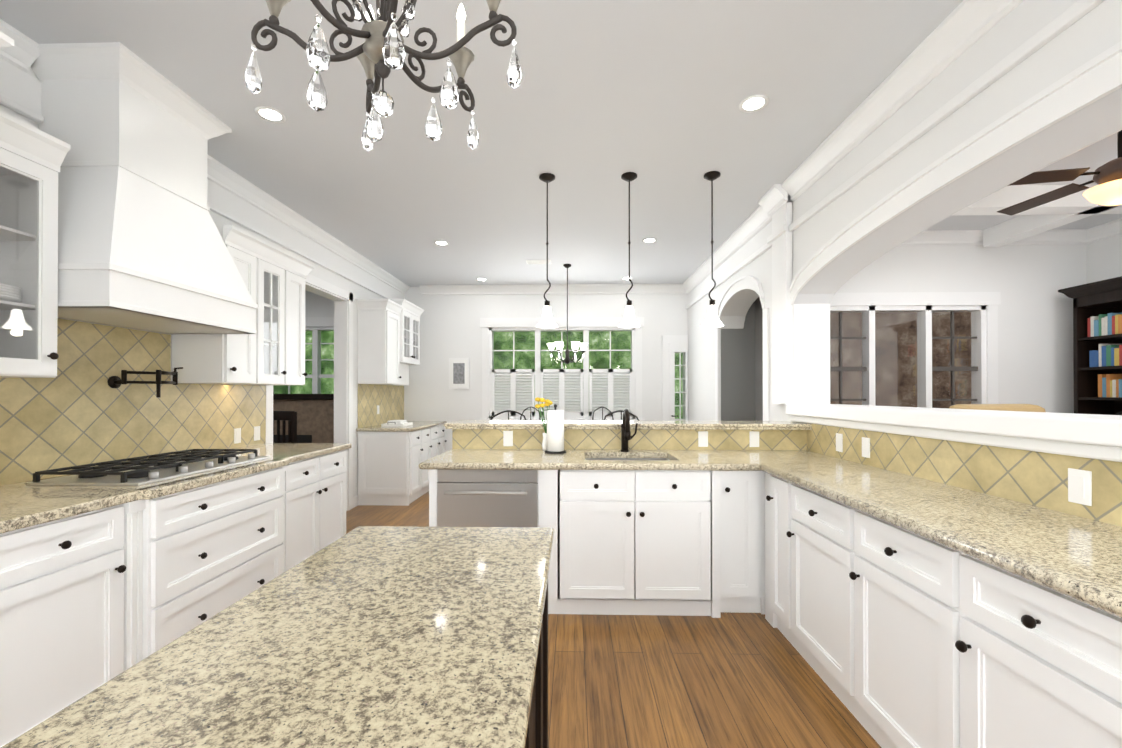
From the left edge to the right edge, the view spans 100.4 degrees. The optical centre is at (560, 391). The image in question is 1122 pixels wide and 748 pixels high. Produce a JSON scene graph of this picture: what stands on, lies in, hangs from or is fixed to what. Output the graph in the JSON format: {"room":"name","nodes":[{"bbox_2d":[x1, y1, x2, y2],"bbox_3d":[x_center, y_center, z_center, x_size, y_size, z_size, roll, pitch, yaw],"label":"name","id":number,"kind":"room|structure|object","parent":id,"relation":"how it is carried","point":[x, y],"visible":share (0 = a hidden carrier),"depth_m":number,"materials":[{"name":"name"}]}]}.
{"room":"dining room and kitchen","nodes":[
{"label":"dining room and kitchen","id":0,"kind":"room"},
{"bbox_2d":[0,67,402,496],"bbox_3d":[-2.591,-0.132,2.235,0.150,2.950,9.700,0,0,1],"label":"wall","id":1,"kind":"structure","parent":0,"point":[333,278],"depth_m":5.24,"materials":[{"name":"paint"}]},
{"bbox_2d":[0,318,265,485],"bbox_3d":[-2.492,0.033,2.677,0.020,0.785,2.450,0,0,1],"label":"backsplash","id":2,"kind":"structure","parent":1,"relation":"attached to","point":[77,410],"depth_m":2.58,"materials":[{"name":"tile"}]},
{"bbox_2d":[107,367,182,397],"bbox_3d":[-2.345,-0.054,2.683,0.287,0.181,0.239,0,0,1],"label":"pot filler","id":3,"kind":"object","parent":2,"relation":"attached to","point":[114,381],"visible":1,"depth_m":2.61,"materials":[{"name":"black metal"}]},
{"bbox_2d":[30,42,257,333],"bbox_3d":[-2.224,-0.986,2.510,0.564,1.240,0.954,0,0,1],"label":"range hood","id":4,"kind":"object","parent":1,"relation":"attached to","point":[141,245],"visible":0.9,"depth_m":2.26,"materials":[{"name":"white paint"}]},
{"bbox_2d":[0,110,314,384],"bbox_3d":[-2.306,-0.560,2.701,0.390,1.010,2.502,0,0,1],"label":"upper cabinet","id":5,"kind":"object","parent":1,"relation":"attached to","point":[271,351],"visible":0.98,"depth_m":2.01,"materials":[{"name":"white paint"}]},
{"bbox_2d":[0,19,409,510],"bbox_3d":[-2.541,-0.132,2.234,0.250,2.950,9.700,0,0,1],"label":"crown molding","id":6,"kind":"structure","parent":1,"relation":"attached to","point":[233,196],"depth_m":4.23,"materials":[{"name":"white wood"}]},
{"bbox_2d":[358,384,403,427],"bbox_3d":[-2.396,0.180,6.329,0.020,0.530,1.497,0,0,1],"label":"backsplash","id":7,"kind":"structure","parent":1,"relation":"attached to","point":[379,404],"depth_m":6.18,"materials":[{"name":"tile"}]},
{"bbox_2d":[356,298,423,384],"bbox_3d":[-2.201,-0.631,6.139,0.420,1.090,1.240,0,0,1],"label":"upper cabinet","id":8,"kind":"object","parent":1,"relation":"attached to","point":[388,341],"visible":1,"depth_m":5.59,"materials":[{"name":"white paint"}]},
{"bbox_2d":[305,287,687,451],"bbox_3d":[-2.208,-0.106,7.152,9.800,2.950,0.150,0,0,1],"label":"wall","id":9,"kind":"structure","parent":0,"point":[450,327],"depth_m":7.06,"materials":[{"name":"paint"}]},
{"bbox_2d":[274,317,333,393],"bbox_3d":[-3.758,-0.236,7.168,1.960,1.770,0.200,0,0,1],"label":"dining room window","id":10,"kind":"structure","parent":9,"relation":"in","point":[316,326],"depth_m":7.14,"materials":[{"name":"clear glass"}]},
{"bbox_2d":[449,358,469,388],"bbox_3d":[-1.535,-0.266,7.045,0.310,0.470,0.024,0,0,1],"label":"picture frame","id":11,"kind":"object","parent":9,"relation":"attached to","point":[459,373],"visible":1,"depth_m":7.03,"materials":[{"name":"white wood"}]},
{"bbox_2d":[420,284,686,294],"bbox_3d":[-0.112,-0.107,6.972,4.000,2.950,0.100,0,0,1],"label":"crown molding","id":12,"kind":"structure","parent":9,"relation":"attached to","point":[561,289],"depth_m":6.97,"materials":[{"name":"white wood"}]},
{"bbox_2d":[480,317,643,420],"bbox_3d":[0.013,-0.279,7.070,2.455,1.645,0.200,0,0,1],"label":"nook window","id":13,"kind":"structure","parent":9,"relation":"in","point":[584,403],"depth_m":7.02,"materials":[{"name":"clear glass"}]},
{"bbox_2d":[662,335,687,420],"bbox_3d":[1.696,0.268,6.942,0.375,2.200,0.115,0,0,1],"label":"patio door","id":14,"kind":"structure","parent":9,"relation":"in","point":[672,345],"depth_m":6.94,"materials":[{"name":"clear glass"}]},
{"bbox_2d":[0,0,1121,286],"bbox_3d":[-0.036,-1.667,2.227,14.400,0.120,10.200,0,0,1],"label":"ceiling","id":15,"kind":"structure","parent":0,"point":[602,98],"depth_m":2.74,"materials":[{"name":"paint"}]},
{"bbox_2d":[254,106,285,122],"bbox_3d":[-1.684,-1.601,2.710,0.156,0.005,0.156,0,0,1],"label":"recessed light","id":16,"kind":"object","parent":15,"relation":"in","point":[269,114],"visible":1,"depth_m":2.71,"materials":[{"name":"white"}]},
{"bbox_2d":[245,0,521,150],"bbox_3d":[-0.373,-1.096,0.982,0.584,1.036,0.510,0,0,1],"label":"chandelier","id":17,"kind":"object","parent":15,"relation":"hanging from","point":[380,51],"visible":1,"depth_m":0.97,"materials":[{"name":"black metal"}]},
{"bbox_2d":[434,241,448,245],"bbox_3d":[-1.283,-1.589,5.020,0.156,0.005,0.156,0,0,1],"label":"recessed light","id":18,"kind":"object","parent":15,"relation":"in","point":[442,243],"visible":0.98,"depth_m":5.03,"materials":[{"name":"white"}]},
{"bbox_2d":[526,260,550,263],"bbox_3d":[-0.274,-1.583,5.734,0.300,0.011,0.160,0,0,1],"label":"ceiling vent","id":19,"kind":"object","parent":15,"relation":"in","point":[537,261],"visible":1,"depth_m":5.70,"materials":[{"name":"white plastic"}]},
{"bbox_2d":[536,173,557,327],"bbox_3d":[-0.103,-1.041,3.486,0.164,1.120,0.162,0,0,1],"label":"pendant light","id":20,"kind":"object","parent":15,"relation":"hanging from","point":[547,321],"visible":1,"depth_m":3.46,"materials":[{"name":"brown metal"}]},
{"bbox_2d":[547,264,587,363],"bbox_3d":[0.079,-0.963,5.872,0.510,1.250,0.451,0,0,1],"label":"chandelier","id":21,"kind":"object","parent":15,"relation":"hanging from","point":[574,345],"visible":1,"depth_m":5.85,"materials":[{"name":"glass"}]},
{"bbox_2d":[618,172,639,327],"bbox_3d":[0.507,-1.041,3.470,0.164,1.120,0.162,0,0,1],"label":"pendant light","id":22,"kind":"object","parent":15,"relation":"hanging from","point":[629,320],"visible":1,"depth_m":3.45,"materials":[{"name":"brown metal"}]},
{"bbox_2d":[642,238,656,242],"bbox_3d":[0.935,-1.589,4.932,0.156,0.005,0.156,0,0,1],"label":"recessed light","id":23,"kind":"object","parent":15,"relation":"in","point":[649,240],"visible":1,"depth_m":4.94,"materials":[{"name":"white"}]},
{"bbox_2d":[701,171,723,327],"bbox_3d":[1.117,-1.041,3.454,0.164,1.120,0.162,0,0,1],"label":"pendant light","id":24,"kind":"object","parent":15,"relation":"hanging from","point":[712,320],"visible":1,"depth_m":3.44,"materials":[{"name":"brown metal"}]},
{"bbox_2d":[739,95,768,112],"bbox_3d":[1.075,-1.602,2.608,0.156,0.005,0.156,0,0,1],"label":"recessed light","id":25,"kind":"object","parent":15,"relation":"in","point":[753,103],"visible":1,"depth_m":2.61,"materials":[{"name":"white"}]},
{"bbox_2d":[953,129,1121,246],"bbox_3d":[3.592,-1.529,0.936,2.980,0.170,7.410,0,0,1],"label":"ceiling beam","id":26,"kind":"structure","parent":15,"relation":"attached to","point":[1065,210],"depth_m":3.72,"materials":[{"name":"white paint"}]},
{"bbox_2d":[997,130,1121,215],"bbox_3d":[3.260,-1.352,2.766,1.260,0.505,1.251,0,0,1],"label":"ceiling fan","id":27,"kind":"object","parent":15,"relation":"hanging from","point":[1107,178],"visible":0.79,"depth_m":2.78,"materials":[{"name":"brown wood"}]},
{"bbox_2d":[346,491,880,747],"bbox_3d":[-0.036,1.403,2.210,14.400,0.120,10.200,0,0,1],"label":"floor","id":28,"kind":"structure","parent":0,"point":[738,680],"depth_m":2.14,"materials":[{"name":"brown wood"}]},
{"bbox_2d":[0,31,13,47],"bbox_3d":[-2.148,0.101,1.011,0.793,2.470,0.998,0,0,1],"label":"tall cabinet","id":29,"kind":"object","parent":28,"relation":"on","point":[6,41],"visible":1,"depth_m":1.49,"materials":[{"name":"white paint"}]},
{"bbox_2d":[0,503,127,747],"bbox_3d":[-2.162,0.900,1.728,0.728,0.880,0.580,0,0,1],"label":"base cabinet","id":30,"kind":"object","parent":28,"relation":"on","point":[91,601],"depth_m":1.69,"materials":[{"name":"white paint"}]},
{"bbox_2d":[128,462,295,668],"bbox_3d":[-2.124,0.904,2.478,0.765,0.880,1.060,0,0,1],"label":"base cabinet","id":31,"kind":"object","parent":28,"relation":"on","point":[193,554],"depth_m":2.28,"materials":[{"name":"white paint"}]},
{"bbox_2d":[0,443,351,533],"bbox_3d":[-2.114,0.445,2.665,0.775,0.040,2.450,0,0,1],"label":"countertop","id":32,"kind":"structure","parent":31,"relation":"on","point":[22,505],"depth_m":2.00,"materials":[{"name":"stone"}]},
{"bbox_2d":[25,449,269,485],"bbox_3d":[-2.128,0.395,2.541,0.520,0.058,0.910,0,0,1],"label":"cooktop","id":33,"kind":"object","parent":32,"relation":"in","point":[136,471],"visible":1,"depth_m":2.33,"materials":[{"name":"silver metal"}]},
{"bbox_2d":[273,411,296,442],"bbox_3d":[-3.197,0.796,5.647,0.480,1.130,0.460,0,0,21],"label":"dining chair","id":34,"kind":"object","parent":28,"relation":"on","point":[290,417],"visible":0.31,"depth_m":5.41,"materials":[{"name":"brown wood"}]},
{"bbox_2d":[273,394,333,442],"bbox_3d":[-3.722,0.702,6.632,1.800,1.330,0.840,0,0,1],"label":"stone hearth","id":35,"kind":"object","parent":28,"relation":"on","point":[315,418],"visible":0.15,"depth_m":6.25,"materials":[{"name":"brown stone"}]},
{"bbox_2d":[296,449,345,564],"bbox_3d":[-2.119,0.909,3.398,0.728,0.880,0.920,0,0,1],"label":"base cabinet","id":36,"kind":"object","parent":28,"relation":"on","point":[320,480],"depth_m":3.42,"materials":[{"name":"white paint"}]},
{"bbox_2d":[358,428,425,505],"bbox_3d":[-2.102,0.922,5.794,0.637,0.880,0.491,0,0,1],"label":"base cabinet","id":37,"kind":"object","parent":28,"relation":"on","point":[391,472],"depth_m":5.56,"materials":[{"name":"white paint"}]},
{"bbox_2d":[356,421,446,431],"bbox_3d":[-2.074,0.465,6.298,0.667,0.040,1.537,0,0,1],"label":"countertop","id":38,"kind":"structure","parent":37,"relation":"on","point":[417,425],"depth_m":5.68,"materials":[{"name":"stone"}]},
{"bbox_2d":[381,420,412,426],"bbox_3d":[-2.100,0.408,6.006,0.270,0.070,0.410,0,0,1],"label":"tray","id":39,"kind":"object","parent":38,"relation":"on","point":[396,423],"visible":1,"depth_m":5.87,"materials":[{"name":"white ceramic"}]},
{"bbox_2d":[426,426,433,491],"bbox_3d":[-2.093,0.924,6.158,0.637,0.880,0.523,0,0,1],"label":"base cabinet","id":40,"kind":"object","parent":28,"relation":"on","point":[429,431],"depth_m":6.29,"materials":[{"name":"white paint"}]},
{"bbox_2d":[434,425,441,456],"bbox_3d":[-2.083,0.926,6.538,0.637,0.880,0.523,0,0,1],"label":"base cabinet","id":41,"kind":"object","parent":28,"relation":"on","point":[437,429],"depth_m":6.66,"materials":[{"name":"white paint"}]},
{"bbox_2d":[442,424,445,452],"bbox_3d":[-2.074,0.928,6.861,0.637,0.880,0.409,0,0,1],"label":"base cabinet","id":42,"kind":"object","parent":28,"relation":"on","point":[443,428],"depth_m":6.99,"materials":[{"name":"white paint"}]},
{"bbox_2d":[491,410,525,419],"bbox_3d":[-0.714,0.785,5.354,0.498,1.150,0.526,0,0,-34],"label":"chair","id":43,"kind":"object","parent":28,"relation":"on","point":[508,411],"visible":0.19,"depth_m":5.15,"materials":[{"name":"metal"}]},
{"bbox_2d":[520,407,540,419],"bbox_3d":[-0.619,0.791,6.453,0.526,1.150,0.498,0,0,-39],"label":"chair","id":44,"kind":"object","parent":28,"relation":"on","point":[530,413],"visible":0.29,"depth_m":6.60,"materials":[{"name":"metal"}]},
{"bbox_2d":[525,582,547,747],"bbox_3d":[-0.335,0.896,0.965,0.588,0.880,0.898,0,0,1],"label":"kitchen island","id":45,"kind":"object","parent":28,"relation":"on","point":[537,734],"visible":0.02,"depth_m":1.10,"materials":[{"name":"brown wood"}]},
{"bbox_2d":[1,526,553,747],"bbox_3d":[-0.335,0.433,0.966,0.606,0.045,0.939,0,0,1],"label":"island countertop","id":46,"kind":"structure","parent":45,"relation":"on","point":[391,637],"depth_m":0.71,"materials":[{"name":"stone"}]},
{"bbox_2d":[429,469,764,617],"bbox_3d":[0.497,0.907,3.076,2.573,0.880,0.686,0,0,1],"label":"base cabinet","id":47,"kind":"object","parent":28,"relation":"on","point":[664,542],"visible":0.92,"depth_m":2.79,"materials":[{"name":"white paint"}]},
{"bbox_2d":[437,469,537,526],"bbox_3d":[-0.435,0.909,3.056,0.606,0.876,0.636,0,0,1],"label":"dishwasher","id":48,"kind":"object","parent":47,"relation":"in","point":[485,498],"visible":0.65,"depth_m":2.79,"materials":[{"name":"silver metal"}]},
{"bbox_2d":[419,449,1121,617],"bbox_3d":[0.418,0.436,1.012,2.625,0.040,4.818,0,0,1],"label":"countertop","id":49,"kind":"structure","parent":47,"relation":"on","point":[1078,558],"depth_m":1.69,"materials":[{"name":"stone"}]},
{"bbox_2d":[535,397,552,450],"bbox_3d":[-0.124,0.236,3.349,0.130,0.385,0.079,0,0,1],"label":"flower vase","id":50,"kind":"object","parent":49,"relation":"on","point":[548,402],"visible":0.94,"depth_m":3.34,"materials":[{"name":"white ceramic"}]},
{"bbox_2d":[545,404,565,453],"bbox_3d":[-0.039,0.260,3.257,0.150,0.337,0.150,0,0,1],"label":"paper towel holder","id":51,"kind":"object","parent":49,"relation":"on","point":[555,431],"visible":1,"depth_m":3.20,"materials":[{"name":"white paper"}]},
{"bbox_2d":[585,458,668,459],"bbox_3d":[0.447,0.568,3.078,0.604,0.199,0.414,0,0,1],"label":"sink basin","id":52,"kind":"object","parent":49,"relation":"in","point":[626,459],"visible":0.02,"depth_m":3.27,"materials":[{"name":"silver metal"}]},
{"bbox_2d":[621,409,637,451],"bbox_3d":[0.482,0.276,3.238,0.122,0.305,0.220,0,0,1],"label":"faucet","id":53,"kind":"object","parent":49,"relation":"on","point":[626,436],"visible":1,"depth_m":3.29,"materials":[{"name":"black metal"}]},
{"bbox_2d":[592,407,613,419],"bbox_3d":[0.767,0.791,6.417,0.526,1.150,0.498,0,0,41],"label":"chair","id":54,"kind":"object","parent":28,"relation":"on","point":[602,413],"visible":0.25,"depth_m":6.58,"materials":[{"name":"metal"}]},
{"bbox_2d":[604,410,638,420],"bbox_3d":[0.805,0.785,5.314,0.498,1.150,0.526,0,0,36],"label":"chair","id":55,"kind":"object","parent":28,"relation":"on","point":[621,411],"visible":0.15,"depth_m":5.12,"materials":[{"name":"metal"}]},
{"bbox_2d":[765,472,780,631],"bbox_3d":[1.476,0.905,2.493,0.587,0.878,0.322,0,0,1],"label":"base cabinet","id":56,"kind":"object","parent":28,"relation":"on","point":[772,483],"depth_m":2.62,"materials":[{"name":"white paint"}]},
{"bbox_2d":[781,479,836,695],"bbox_3d":[1.467,0.903,2.133,0.587,0.878,0.683,0,0,1],"label":"base cabinet","id":57,"kind":"object","parent":28,"relation":"on","point":[808,518],"depth_m":2.22,"materials":[{"name":"white paint"}]},
{"bbox_2d":[837,502,928,747],"bbox_3d":[1.453,0.900,1.609,0.587,0.878,0.653,0,0,1],"label":"base cabinet","id":58,"kind":"object","parent":28,"relation":"on","point":[896,636],"depth_m":1.70,"materials":[{"name":"white paint"}]},
{"bbox_2d":[949,404,1045,411],"bbox_3d":[3.073,0.723,3.715,0.880,1.256,0.862,0,0,-14],"label":"leather armchair","id":59,"kind":"object","parent":28,"relation":"on","point":[1020,407],"depth_m":3.33,"materials":[{"name":"beige leather"}]},
{"bbox_2d":[929,540,1108,747],"bbox_3d":[1.440,0.898,1.111,0.587,0.878,0.628,0,0,1],"label":"base cabinet","id":60,"kind":"object","parent":28,"relation":"on","point":[1015,661],"depth_m":1.21,"materials":[{"name":"white paint"}]},
{"bbox_2d":[1058,276,1121,414],"bbox_3d":[4.959,0.180,3.537,0.556,2.340,2.000,0,0,1],"label":"bookcase","id":61,"kind":"object","parent":28,"relation":"on","point":[1097,336],"visible":0.56,"depth_m":4.37,"materials":[{"name":"brown wood"}]},
{"bbox_2d":[1087,313,1121,414],"bbox_3d":[5.053,-0.179,3.547,0.230,1.086,1.705,0,0,1],"label":"books","id":62,"kind":"object","parent":61,"relation":"on","point":[1109,385],"depth_m":4.25,"materials":[{"name":"multicoloured paper"}]},
{"bbox_2d":[1105,612,1121,747],"bbox_3d":[1.427,0.895,0.626,0.587,0.878,0.628,0,0,1],"label":"base cabinet","id":63,"kind":"object","parent":28,"relation":"on","point":[1113,624],"depth_m":0.97,"materials":[{"name":"white paint"}]},
{"bbox_2d":[688,0,1121,423],"bbox_3d":[2.012,-0.133,2.115,0.500,2.950,9.700,0,0,1],"label":"wall","id":64,"kind":"structure","parent":0,"point":[1093,33],"depth_m":2.59,"materials":[{"name":"paint"}]},
{"bbox_2d":[682,0,1121,461],"bbox_3d":[1.860,-0.133,2.119,0.495,2.950,9.700,0,0,1],"label":"trim","id":65,"kind":"structure","parent":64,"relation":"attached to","point":[959,30],"depth_m":2.23,"materials":[{"name":"white wood"}]},
{"bbox_2d":[807,424,1121,526],"bbox_3d":[1.721,0.316,0.980,0.020,0.200,4.820,0,0,1],"label":"backsplash","id":66,"kind":"structure","parent":64,"relation":"attached to","point":[1089,488],"depth_m":1.87,"materials":[{"name":"tile"}]},
{"bbox_2d":[836,244,1087,412],"bbox_3d":[3.802,-0.119,4.780,2.940,2.950,0.120,0,0,1],"label":"wall","id":67,"kind":"structure","parent":0,"point":[1035,336],"depth_m":4.70,"materials":[{"name":"paint"}]},
{"bbox_2d":[830,305,985,407],"bbox_3d":[3.438,-0.229,4.790,1.690,1.270,0.120,0,0,1],"label":"living room window","id":68,"kind":"structure","parent":67,"relation":"in","point":[926,369],"depth_m":4.76,"materials":[{"name":"clear glass"}]},
{"bbox_2d":[830,229,1085,403],"bbox_3d":[3.750,-0.119,4.676,2.840,2.950,0.090,0,0,1],"label":"crown molding","id":69,"kind":"structure","parent":67,"relation":"attached to","point":[991,301],"depth_m":4.69,"materials":[{"name":"white wood"}]},
{"bbox_2d":[1088,234,1121,282],"bbox_3d":[5.249,-0.139,0.991,0.150,2.950,7.620,0,0,1],"label":"wall","id":70,"kind":"structure","parent":0,"point":[1105,255],"depth_m":4.52,"materials":[{"name":"paint"}]},
{"bbox_2d":[1086,218,1121,243],"bbox_3d":[5.128,-0.139,0.934,0.090,2.950,7.500,0,0,1],"label":"crown molding","id":71,"kind":"structure","parent":70,"relation":"attached to","point":[1113,228],"depth_m":4.49,"materials":[{"name":"white wood"}]},
{"bbox_3d":[0.497,0.815,3.515,2.597,1.070,0.150,0,0,1],"label":"wall","id":72,"kind":"structure","parent":0,"visible":0},
{"bbox_2d":[444,420,810,429],"bbox_3d":[0.473,0.257,3.574,2.647,0.042,0.430,0,0,1],"label":"bar","id":73,"kind":"object","parent":72,"relation":"on","point":[642,425],"visible":0.98,"depth_m":3.38,"materials":[{"name":"beige stone"}]},
{"bbox_2d":[452,429,806,449],"bbox_3d":[0.495,0.354,3.429,2.597,0.150,0.024,0,0,1],"label":"backsplash","id":74,"kind":"structure","parent":72,"relation":"attached to","point":[592,439],"depth_m":3.42,"materials":[{"name":"tile"}]},
{"label":"outside","id":75,"kind":"structure","parent":0,"visible":0},
{"bbox_2d":[273,331,682,418],"bbox_3d":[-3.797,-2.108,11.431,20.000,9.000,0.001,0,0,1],"label":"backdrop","id":76,"kind":"structure","parent":75,"point":[593,362],"depth_m":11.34,"materials":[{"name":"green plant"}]},
{"bbox_2d":[830,312,971,407],"bbox_3d":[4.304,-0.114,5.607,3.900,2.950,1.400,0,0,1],"label":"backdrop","id":77,"kind":"structure","parent":75,"point":[852,345],"depth_m":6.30,"materials":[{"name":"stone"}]}
]}

